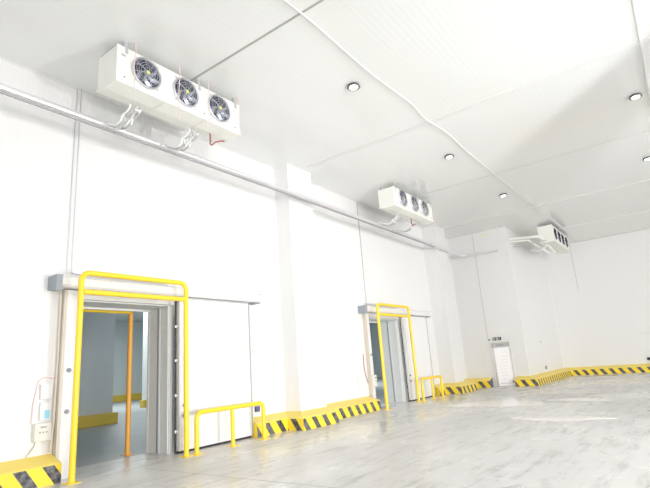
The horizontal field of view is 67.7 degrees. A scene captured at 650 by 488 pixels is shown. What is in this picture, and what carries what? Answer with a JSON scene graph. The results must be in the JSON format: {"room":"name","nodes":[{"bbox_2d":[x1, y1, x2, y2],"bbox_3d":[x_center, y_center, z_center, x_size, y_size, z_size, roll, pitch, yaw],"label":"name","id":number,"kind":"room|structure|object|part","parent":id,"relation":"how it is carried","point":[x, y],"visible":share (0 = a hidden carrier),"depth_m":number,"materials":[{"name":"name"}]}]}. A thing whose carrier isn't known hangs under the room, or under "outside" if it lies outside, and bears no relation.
{"room":"warehouse","nodes":[
{"label":"warehouse","id":0,"kind":"room"},
{"bbox_2d":[78,312,115,415],"bbox_3d":[-11.297,3.583,17.510,1.250,6.400,7.150,-14,-17,35],"label":"pier","id":1,"kind":"object","parent":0,"point":[98,329],"visible":0.11,"depth_m":19.20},
{"bbox_2d":[113,321,142,395],"bbox_3d":[-17.786,9.608,39.596,1.800,6.400,48.000,-14,-17,35],"label":"wall","id":2,"kind":"structure","parent":0,"point":[121,327],"depth_m":40.13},
{"bbox_2d":[115,312,142,321],"bbox_3d":[-7.065,3.645,32.612,29.250,0.200,48.000,-14,-17,35],"label":"ceiling","id":3,"kind":"structure","parent":0,"point":[137,316],"depth_m":38.18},
{"bbox_2d":[142,312,147,399],"bbox_3d":[-7.458,7.620,34.744,1.000,6.400,11.900,-14,-17,35],"label":"wall","id":4,"kind":"structure","parent":0,"point":[145,314],"depth_m":30.14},
{"bbox_2d":[0,59,467,461],"bbox_3d":[-3.406,0.838,11.700,1.450,7.750,34.600,-14,-17,35],"label":"wall","id":5,"kind":"structure","parent":0,"point":[142,209],"depth_m":12.34,"materials":[{"name":"white paint"}]},
{"bbox_2d":[31,422,51,442],"bbox_3d":[-4.958,3.296,8.488,0.122,0.300,0.280,-14,-17,35],"label":"control box","id":6,"kind":"object","parent":5,"relation":"attached to","point":[41,432],"visible":1,"depth_m":8.44,"materials":[{"name":"grey plastic"}]},
{"bbox_2d":[30,377,54,423],"bbox_3d":[-5.031,2.772,8.645,0.020,0.780,0.361,-14,-17,35],"label":"cable","id":7,"kind":"object","parent":5,"relation":"attached to","point":[43,377],"visible":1,"depth_m":8.55,"materials":[{"name":"plastic"}]},
{"bbox_2d":[38,402,50,420],"bbox_3d":[-4.986,2.973,8.616,0.063,0.310,0.170,-14,-17,35],"label":"box","id":8,"kind":"object","parent":5,"relation":"attached to","point":[44,407],"visible":1,"depth_m":8.59,"materials":[{"name":"white plastic"}]},
{"bbox_2d":[39,384,52,399],"bbox_3d":[-5.005,2.649,8.699,0.070,0.260,0.200,-14,-17,35],"label":"junction box","id":9,"kind":"object","parent":5,"relation":"attached to","point":[46,390],"visible":1,"depth_m":8.67,"materials":[{"name":"white plastic"}]},
{"bbox_2d":[48,293,61,452],"bbox_3d":[-4.936,2.305,8.892,0.044,2.831,0.084,-14,-17,35],"label":"conduit","id":10,"kind":"object","parent":5,"relation":"attached to","point":[60,301],"visible":1,"depth_m":8.87,"materials":[{"name":"white plastic"}]},
{"bbox_2d":[66,88,81,272],"bbox_3d":[-5.151,-1.390,9.964,0.032,4.030,0.114,-14,-17,35],"label":"trim","id":11,"kind":"structure","parent":5,"relation":"attached to","point":[69,263],"depth_m":9.90,"materials":[{"name":"metal"}]},
{"bbox_2d":[47,272,261,478],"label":"door","id":12,"kind":"structure","parent":5,"relation":"in","point":[220,373],"depth_m":11.06,"materials":[{"name":"white metal"}]},
{"bbox_3d":[-4.865,2.510,8.884,0.140,3.360,0.055,-14,-17,35],"label":"edge trim","id":13,"kind":"part","parent":12,"relation":"part of","materials":[{"name":"white metal"}]},
{"bbox_3d":[-4.042,2.722,9.975,0.130,3.360,2.700,-14,-17,35],"label":"frame","id":14,"kind":"part","parent":12,"relation":"part of","materials":[{"name":"grey metal"}]},
{"bbox_3d":[-4.219,0.751,10.454,0.100,0.030,2.460,-14,-17,35],"label":"rail","id":15,"kind":"part","parent":12,"relation":"part of","materials":[{"name":"metal"}]},
{"bbox_3d":[-2.626,3.019,11.624,0.120,3.280,2.160,-14,-17,35],"label":"panel","id":16,"kind":"part","parent":12,"relation":"part of","materials":[{"name":"white metal"}]},
{"bbox_3d":[-2.716,1.410,12.005,0.075,0.029,2.160,-14,-17,35],"label":"hanger rail","id":17,"kind":"part","parent":12,"relation":"part of","materials":[{"name":"metal"}]},
{"bbox_2d":[0,57,447,238],"bbox_3d":[-3.655,-2.906,12.616,0.025,0.025,34.600,-14,-17,35],"label":"trim","id":18,"kind":"structure","parent":5,"relation":"attached to","point":[0,57],"depth_m":11.86,"materials":[{"name":"white metal"}]},
{"bbox_2d":[0,83,497,256],"bbox_3d":[-2.516,-2.246,11.700,2.627,0.652,33.722,-14,-17,35],"label":"insulated pipe","id":19,"kind":"object","parent":5,"relation":"attached to","point":[6,90],"visible":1,"depth_m":11.37,"materials":[{"name":"metal"}]},
{"bbox_2d":[255,406,259,411],"bbox_3d":[-1.769,4.316,12.678,0.050,0.140,0.160,-14,-17,35],"label":"switch box","id":20,"kind":"object","parent":5,"relation":"attached to","point":[257,408],"visible":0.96,"depth_m":12.65,"materials":[{"name":"blue plastic"}]},
{"bbox_2d":[356,202,366,304],"bbox_3d":[1.402,0.347,18.588,0.012,4.150,0.040,-14,-17,35],"label":"trim","id":21,"kind":"structure","parent":5,"relation":"attached to","point":[356,202],"depth_m":18.55,"materials":[{"name":"white metal"}]},
{"bbox_2d":[357,303,435,401],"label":"door","id":22,"kind":"structure","parent":5,"relation":"in","point":[392,333],"depth_m":19.50,"materials":[{"name":"white metal"}]},
{"bbox_3d":[1.543,4.148,17.321,0.140,3.360,0.055,-14,-17,35],"label":"edge trim","id":23,"kind":"part","parent":22,"relation":"part of","materials":[{"name":"white metal"}]},
{"bbox_2d":[371,375,377,386],"bbox_3d":[1.756,4.846,17.160,0.122,0.400,0.210,-14,-17,35],"label":"control box","id":24,"kind":"object","parent":22,"relation":"attached to","point":[374,377],"visible":1,"depth_m":17.10,"materials":[{"name":"grey plastic"}]},
{"bbox_3d":[2.395,4.368,18.451,0.130,3.360,2.800,-14,-17,35],"label":"frame","id":25,"kind":"part","parent":22,"relation":"part of","materials":[{"name":"grey metal"}]},
{"bbox_3d":[3.841,4.673,20.140,0.120,3.280,2.160,-14,-17,35],"label":"panel","id":26,"kind":"part","parent":22,"relation":"part of","materials":[{"name":"white metal"}]},
{"bbox_2d":[0,0,649,247],"bbox_3d":[11.163,-5.564,6.897,32.750,0.200,42.500,-14,-17,35],"label":"ceiling","id":27,"kind":"structure","parent":0,"point":[298,109],"depth_m":11.21,"materials":[{"name":"white paint"}]},
{"bbox_2d":[134,42,136,90],"bbox_3d":[-3.531,-3.292,9.001,0.027,1.052,0.041,-14,-17,35],"label":"cord","id":28,"kind":"object","parent":27,"relation":"hanging from","point":[135,42],"visible":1,"depth_m":8.99,"materials":[{"name":"white plastic"}]},
{"bbox_2d":[96,41,240,142],"bbox_3d":[-3.127,-3.088,10.192,0.753,0.926,3.044,-14,-17,35],"label":"evaporator fan unit","id":29,"kind":"object","parent":27,"relation":"attached to","point":[157,87],"visible":0.99,"depth_m":9.70,"materials":[{"name":"white metal"}]},
{"bbox_3d":[-3.149,-3.051,10.202,0.630,0.690,3.020,-14,-17,35],"label":"casing","id":30,"kind":"part","parent":29,"relation":"part of","materials":[{"name":"white metal"}]},
{"bbox_2d":[106,104,141,129],"bbox_3d":[-4.009,-2.473,9.706,0.854,0.392,0.329,-14,-17,35],"label":"pipes","id":31,"kind":"object","parent":29,"relation":"attached to","point":[134,109],"visible":1,"depth_m":9.61,"materials":[{"name":"white plastic"}]},
{"bbox_2d":[96,76,240,142],"bbox_3d":[-3.121,-2.677,10.107,0.692,0.081,3.044,-14,-17,35],"label":"drip tray","id":32,"kind":"object","parent":29,"relation":"on","point":[118,88],"depth_m":9.80,"materials":[{"name":"white metal"}]},
{"bbox_2d":[166,129,198,151],"bbox_3d":[-3.160,-2.256,10.823,0.854,0.392,0.329,-14,-17,35],"label":"pipes","id":33,"kind":"object","parent":29,"relation":"attached to","point":[193,133],"visible":1,"depth_m":10.72,"materials":[{"name":"white plastic"}]},
{"bbox_2d":[209,134,224,145],"bbox_3d":[-2.448,-2.340,10.968,0.344,0.277,0.065,4,-16,-30],"label":"loose cable","id":34,"kind":"object","parent":29,"relation":"hanging from","point":[209,134],"visible":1,"depth_m":10.90,"materials":[{"name":"red plastic"}]},
{"bbox_2d":[178,65,179,120],"bbox_3d":[-2.932,-3.044,9.756,0.027,1.251,0.041,-14,-17,35],"label":"cord","id":35,"kind":"object","parent":27,"relation":"hanging from","point":[179,65],"visible":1,"depth_m":9.73,"materials":[{"name":"white plastic"}]},
{"bbox_2d":[207,83,208,124],"bbox_3d":[-2.497,-3.028,10.363,0.027,1.052,0.041,-14,-17,35],"label":"cord","id":36,"kind":"object","parent":27,"relation":"hanging from","point":[208,83],"visible":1,"depth_m":10.34,"materials":[{"name":"white plastic"}]},
{"bbox_2d":[238,97,240,144],"bbox_3d":[-1.951,-2.794,11.047,0.027,1.251,0.041,-14,-17,35],"label":"cord","id":37,"kind":"object","parent":27,"relation":"hanging from","point":[238,97],"visible":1,"depth_m":11.01,"materials":[{"name":"white plastic"}]},
{"bbox_2d":[190,0,323,80],"bbox_3d":[8.184,-6.318,2.575,31.700,0.008,0.045,-14,-17,35],"label":"trim","id":38,"kind":"structure","parent":27,"relation":"attached to","point":[320,1],"depth_m":9.27,"materials":[{"name":"grey metal"}]},
{"bbox_2d":[347,82,359,90],"bbox_3d":[0.653,-3.593,11.066,0.300,0.068,0.300,-14,-17,35],"label":"ceiling lamp","id":39,"kind":"object","parent":27,"relation":"attached to","point":[354,86],"visible":1,"depth_m":11.02,"materials":[{"name":"white plastic"}]},
{"bbox_2d":[378,183,433,224],"bbox_3d":[3.145,-1.480,18.509,0.723,0.906,3.224,-14,-17,35],"label":"evaporator fan unit","id":40,"kind":"object","parent":27,"relation":"hanging from","point":[393,200],"visible":1,"depth_m":17.82,"materials":[{"name":"white metal"}]},
{"bbox_3d":[3.123,-1.433,18.517,0.600,0.650,3.200,-14,-17,35],"label":"casing","id":41,"kind":"part","parent":40,"relation":"part of","materials":[{"name":"white metal"}]},
{"bbox_2d":[379,214,401,226],"bbox_3d":[2.485,-0.850,18.270,0.854,0.392,0.329,-14,-17,35],"label":"pipes","id":42,"kind":"object","parent":40,"relation":"attached to","point":[395,219],"visible":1,"depth_m":18.18,"materials":[{"name":"white plastic"}]},
{"bbox_2d":[396,221,416,232],"bbox_3d":[3.262,-0.651,19.293,0.854,0.392,0.329,-14,-17,35],"label":"pipes","id":43,"kind":"object","parent":40,"relation":"attached to","point":[413,222],"visible":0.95,"depth_m":19.18,"materials":[{"name":"white plastic"}]},
{"bbox_2d":[379,203,433,224],"bbox_3d":[3.150,-1.079,18.427,0.662,0.081,3.224,-14,-17,35],"label":"drip tray","id":44,"kind":"object","parent":40,"relation":"on","point":[406,213],"depth_m":18.09,"materials":[{"name":"white metal"}]},
{"bbox_3d":[3.370,-1.500,18.342,0.020,0.649,3.212,-14,-17,35],"label":"panel","id":45,"kind":"part","parent":40,"relation":"part of","materials":[{"name":"white metal"}]},
{"bbox_2d":[283,0,577,241],"bbox_3d":[3.846,-3.029,14.313,0.134,0.036,38.200,-14,-17,35],"label":"cable","id":46,"kind":"object","parent":27,"relation":"attached to","point":[286,1],"visible":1,"depth_m":11.25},
{"bbox_2d":[445,154,453,158],"bbox_3d":[3.934,-2.767,15.338,0.300,0.068,0.300,-14,-17,35],"label":"ceiling lamp","id":47,"kind":"object","parent":27,"relation":"attached to","point":[449,156],"visible":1,"depth_m":15.28,"materials":[{"name":"white plastic"}]},
{"bbox_2d":[301,37,649,169],"bbox_3d":[11.461,-5.478,6.889,31.700,0.012,0.130,-14,-17,35],"label":"trim","id":48,"kind":"structure","parent":27,"relation":"attached to","point":[646,39],"depth_m":12.04,"materials":[{"name":"white metal"}]},
{"bbox_2d":[374,130,648,208],"bbox_3d":[14.656,-4.663,11.096,31.700,0.008,0.040,-14,-17,35],"label":"trim","id":49,"kind":"structure","parent":27,"relation":"attached to","point":[647,130],"depth_m":16.43,"materials":[{"name":"white metal"}]},
{"bbox_2d":[444,179,649,227],"bbox_3d":[17.893,-3.835,15.357,31.700,0.010,0.130,-14,-17,35],"label":"trim","id":50,"kind":"structure","parent":27,"relation":"attached to","point":[647,179],"depth_m":21.04,"materials":[{"name":"white metal"}]},
{"bbox_2d":[537,222,569,253],"bbox_3d":[12.248,-0.258,25.881,0.764,1.006,4.024,-14,-17,35],"label":"evaporator fan unit","id":51,"kind":"object","parent":27,"relation":"hanging from","point":[555,238],"visible":1,"depth_m":24.61,"materials":[{"name":"white metal"}]},
{"bbox_2d":[531,244,548,253],"bbox_3d":[11.021,0.285,24.840,0.854,0.392,0.396,-14,-17,35],"label":"pipe","id":52,"kind":"object","parent":51,"relation":"attached to","point":[545,246],"visible":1,"depth_m":24.73,"materials":[{"name":"white plastic"}]},
{"bbox_3d":[12.232,-0.233,25.888,0.660,0.790,4.000,-14,-17,35],"label":"casing","id":53,"kind":"part","parent":51,"relation":"part of","materials":[{"name":"white metal"}]},
{"bbox_2d":[539,239,569,253],"bbox_3d":[12.265,0.190,25.782,0.722,0.081,4.024,-14,-17,35],"label":"drip tray","id":54,"kind":"object","parent":51,"relation":"on","point":[560,248],"depth_m":25.30,"materials":[{"name":"white metal"}]},
{"bbox_3d":[12.504,-0.306,25.696,0.020,0.789,4.012,-14,-17,35],"label":"panel","id":55,"kind":"part","parent":51,"relation":"part of","materials":[{"name":"white metal"}]},
{"bbox_2d":[521,210,648,236],"bbox_3d":[22.351,-3.311,18.776,28.670,0.008,0.060,-14,-17,35],"label":"trim","id":56,"kind":"structure","parent":27,"relation":"attached to","point":[647,210],"depth_m":24.71,"materials":[{"name":"white metal"}]},
{"bbox_2d":[629,93,641,100],"bbox_3d":[7.982,-3.790,12.463,0.300,0.068,0.300,-14,-17,35],"label":"ceiling lamp","id":57,"kind":"object","parent":27,"relation":"attached to","point":[635,96],"visible":1,"depth_m":12.41,"materials":[{"name":"white plastic"}]},
{"bbox_2d":[632,0,649,96],"bbox_3d":[6.510,-4.311,10.029,0.040,0.030,42.250,-14,-17,35],"label":"trim","id":58,"kind":"structure","parent":27,"relation":"attached to","point":[633,1],"depth_m":10.27,"materials":[{"name":"white metal"}]},
{"bbox_2d":[39,372,649,487],"bbox_3d":[4.095,6.112,18.575,62.000,0.200,56.000,-14,-17,35],"label":"floor","id":59,"kind":"structure","parent":0,"point":[432,443],"depth_m":9.18,"materials":[{"name":"concrete"}]},
{"bbox_2d":[0,453,61,487],"bbox_3d":[-5.997,3.546,6.674,0.420,0.445,4.420,-14,-17,35],"label":"kerb","id":60,"kind":"object","parent":59,"relation":"on","point":[41,470],"visible":1,"depth_m":7.99,"materials":[{"name":"yellow concrete"}]},
{"bbox_2d":[78,412,117,428],"bbox_3d":[-10.427,6.317,16.349,0.349,0.420,7.200,-14,-17,35],"label":"kerb","id":61,"kind":"object","parent":59,"relation":"on","point":[94,420],"visible":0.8,"depth_m":18.42,"materials":[{"name":"paint"}]},
{"bbox_2d":[83,309,133,455],"bbox_3d":[-5.161,2.940,10.236,0.220,3.225,2.460,-14,-17,35],"label":"door frame","id":62,"kind":"structure","parent":59,"relation":"on","point":[130,313],"depth_m":11.03,"materials":[{"name":"yellow paint"}]},
{"bbox_3d":[-4.490,3.124,11.114,0.110,3.200,0.110,-14,-17,35],"label":"post","id":63,"kind":"part","parent":62,"relation":"part of","materials":[{"name":"metal"}]},
{"bbox_2d":[113,393,141,401],"bbox_3d":[-17.292,12.087,37.469,0.399,0.500,18.000,-14,-17,35],"label":"kerb","id":64,"kind":"object","parent":59,"relation":"on","point":[118,398],"depth_m":38.81,"materials":[{"name":"paint"}]},
{"bbox_2d":[62,270,193,484],"bbox_3d":[-3.677,2.419,9.477,0.220,3.652,2.560,-14,-17,35],"label":"door frame","id":65,"kind":"structure","parent":59,"relation":"on","point":[81,282],"depth_m":9.25,"materials":[{"name":"yellow paint"}]},
{"bbox_3d":[-4.245,4.000,8.114,0.220,0.012,0.220,-14,-17,35],"label":"plate","id":66,"kind":"part","parent":65,"relation":"part of","materials":[{"name":"yellow paint"}]},
{"bbox_2d":[140,399,146,407],"bbox_3d":[-6.922,10.310,33.306,0.399,0.420,12.700,-14,-17,35],"label":"kerb","id":67,"kind":"object","parent":59,"relation":"on","point":[142,402],"visible":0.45,"depth_m":28.29,"materials":[{"name":"paint"}]},
{"bbox_2d":[190,401,268,455],"bbox_3d":[-2.095,4.114,10.995,0.220,0.880,2.240,-14,-17,35],"label":"guard rail","id":68,"kind":"object","parent":59,"relation":"on","point":[231,408],"visible":1,"depth_m":10.91,"materials":[{"name":"yellow metal"}]},
{"bbox_3d":[-2.091,4.160,10.984,0.092,0.785,0.094,-14,-17,35],"label":"post","id":69,"kind":"part","parent":68,"relation":"part of","materials":[{"name":"yellow metal"}]},
{"bbox_2d":[146,468,333,487],"bbox_3d":[4.085,2.278,3.705,18.600,0.002,0.012,-14,-17,35],"label":"trim","id":70,"kind":"structure","parent":59,"relation":"on","point":[146,468],"depth_m":7.43,"materials":[{"name":"grey"}]},
{"bbox_2d":[251,406,338,436],"bbox_3d":[-0.810,4.766,13.076,0.949,0.443,2.730,-14,-17,35],"label":"kerb","id":71,"kind":"object","parent":59,"relation":"on","point":[305,420],"visible":0.95,"depth_m":12.87,"materials":[{"name":"yellow concrete"}]},
{"bbox_2d":[327,396,380,418],"bbox_3d":[0.771,5.266,15.552,0.462,0.449,3.190,-14,-17,35],"label":"kerb","id":72,"kind":"object","parent":59,"relation":"on","point":[352,407],"visible":0.62,"depth_m":15.61,"materials":[{"name":"yellow concrete"}]},
{"bbox_2d":[376,303,419,409],"bbox_3d":[2.710,4.044,17.855,0.220,3.652,2.640,-14,-17,35],"label":"door frame","id":73,"kind":"structure","parent":59,"relation":"on","point":[408,316],"depth_m":17.75,"materials":[{"name":"yellow paint"}]},
{"bbox_2d":[420,375,446,401],"bbox_3d":[4.305,5.742,19.389,0.220,0.880,2.040,-14,-17,35],"label":"guard rail","id":74,"kind":"object","parent":59,"relation":"on","point":[436,376],"visible":0.98,"depth_m":19.32,"materials":[{"name":"yellow metal"}]},
{"bbox_3d":[4.308,5.788,19.378,0.092,0.785,0.094,-14,-17,35],"label":"post","id":75,"kind":"part","parent":74,"relation":"part of","materials":[{"name":"yellow metal"}]},
{"bbox_2d":[434,377,493,395],"bbox_3d":[6.372,6.540,22.289,1.250,0.445,4.500,-14,-17,35],"label":"kerb","id":76,"kind":"object","parent":59,"relation":"on","point":[472,384],"visible":0.86,"depth_m":21.48,"materials":[{"name":"yellow concrete"}]},
{"bbox_2d":[448,400,542,406],"bbox_3d":[5.660,5.218,15.896,2.960,0.004,1.954,-14,-17,35],"label":"puddle","id":77,"kind":"object","parent":59,"relation":"on","point":[504,402],"visible":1,"depth_m":15.77,"materials":[{"name":"liquid"}]},
{"bbox_2d":[512,417,614,419],"bbox_3d":[5.515,4.096,11.383,2.308,0.004,0.619,-14,-17,35],"label":"puddle","id":78,"kind":"object","parent":59,"relation":"on","point":[525,418],"visible":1,"depth_m":11.34,"materials":[{"name":"liquid"}]},
{"bbox_2d":[551,398,609,400],"bbox_3d":[7.923,4.862,15.152,1.869,0.004,0.937,-14,-17,35],"label":"puddle","id":79,"kind":"object","parent":59,"relation":"on","point":[567,399],"visible":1,"depth_m":15.03,"materials":[{"name":"liquid"}]},
{"bbox_2d":[515,363,649,386],"bbox_3d":[15.934,5.905,22.603,11.580,0.445,8.070,-14,-17,35],"label":"kerb","id":80,"kind":"object","parent":59,"relation":"on","point":[550,376],"visible":1,"depth_m":26.38,"materials":[{"name":"yellow concrete"}]},
{"bbox_2d":[369,323,382,376],"bbox_3d":[8.117,10.293,50.032,27.450,6.400,0.400,-14,-17,35],"label":"wall","id":81,"kind":"structure","parent":0,"point":[374,334],"depth_m":51.63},
{"bbox_2d":[448,227,563,386],"bbox_3d":[10.540,3.779,27.570,3.030,7.750,7.950,-14,-17,35],"label":"wall","id":82,"kind":"structure","parent":0,"point":[517,306],"depth_m":24.74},
{"bbox_2d":[472,236,487,338],"bbox_3d":[7.921,2.098,24.829,0.025,5.450,0.008,-14,-17,35],"label":"trim","id":83,"kind":"structure","parent":82,"relation":"attached to","point":[472,236],"depth_m":24.80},
{"bbox_2d":[489,341,515,386],"bbox_3d":[8.694,5.838,23.630,1.000,2.120,0.230,-14,-17,35],"label":"door","id":84,"kind":"structure","parent":82,"relation":"in","point":[501,354],"depth_m":23.59,"materials":[{"name":"white metal"}]},
{"bbox_3d":[8.593,4.958,23.801,0.900,0.220,0.050,-14,-17,35],"label":"header plate","id":85,"kind":"part","parent":84,"relation":"part of","materials":[{"name":"grey metal"}]},
{"bbox_2d":[508,235,555,253],"bbox_3d":[10.791,0.077,25.107,1.680,0.738,2.782,-14,-17,35],"label":"pipe","id":86,"kind":"object","parent":82,"relation":"attached to","point":[516,239],"visible":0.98,"depth_m":24.42,"materials":[{"name":"white plastic"}]},
{"bbox_2d":[543,229,649,367],"bbox_3d":[25.601,1.133,21.505,28.970,7.750,0.300,-14,-17,35],"label":"wall","id":87,"kind":"structure","parent":0,"point":[603,322],"depth_m":28.08,"materials":[{"name":"white paint"}]},
{"bbox_2d":[569,228,649,243],"bbox_3d":[25.107,-2.596,22.401,28.670,0.030,0.020,-14,-17,35],"label":"trim","id":88,"kind":"structure","parent":87,"relation":"attached to","point":[649,228],"depth_m":28.37,"materials":[{"name":"white metal"}]}
]}

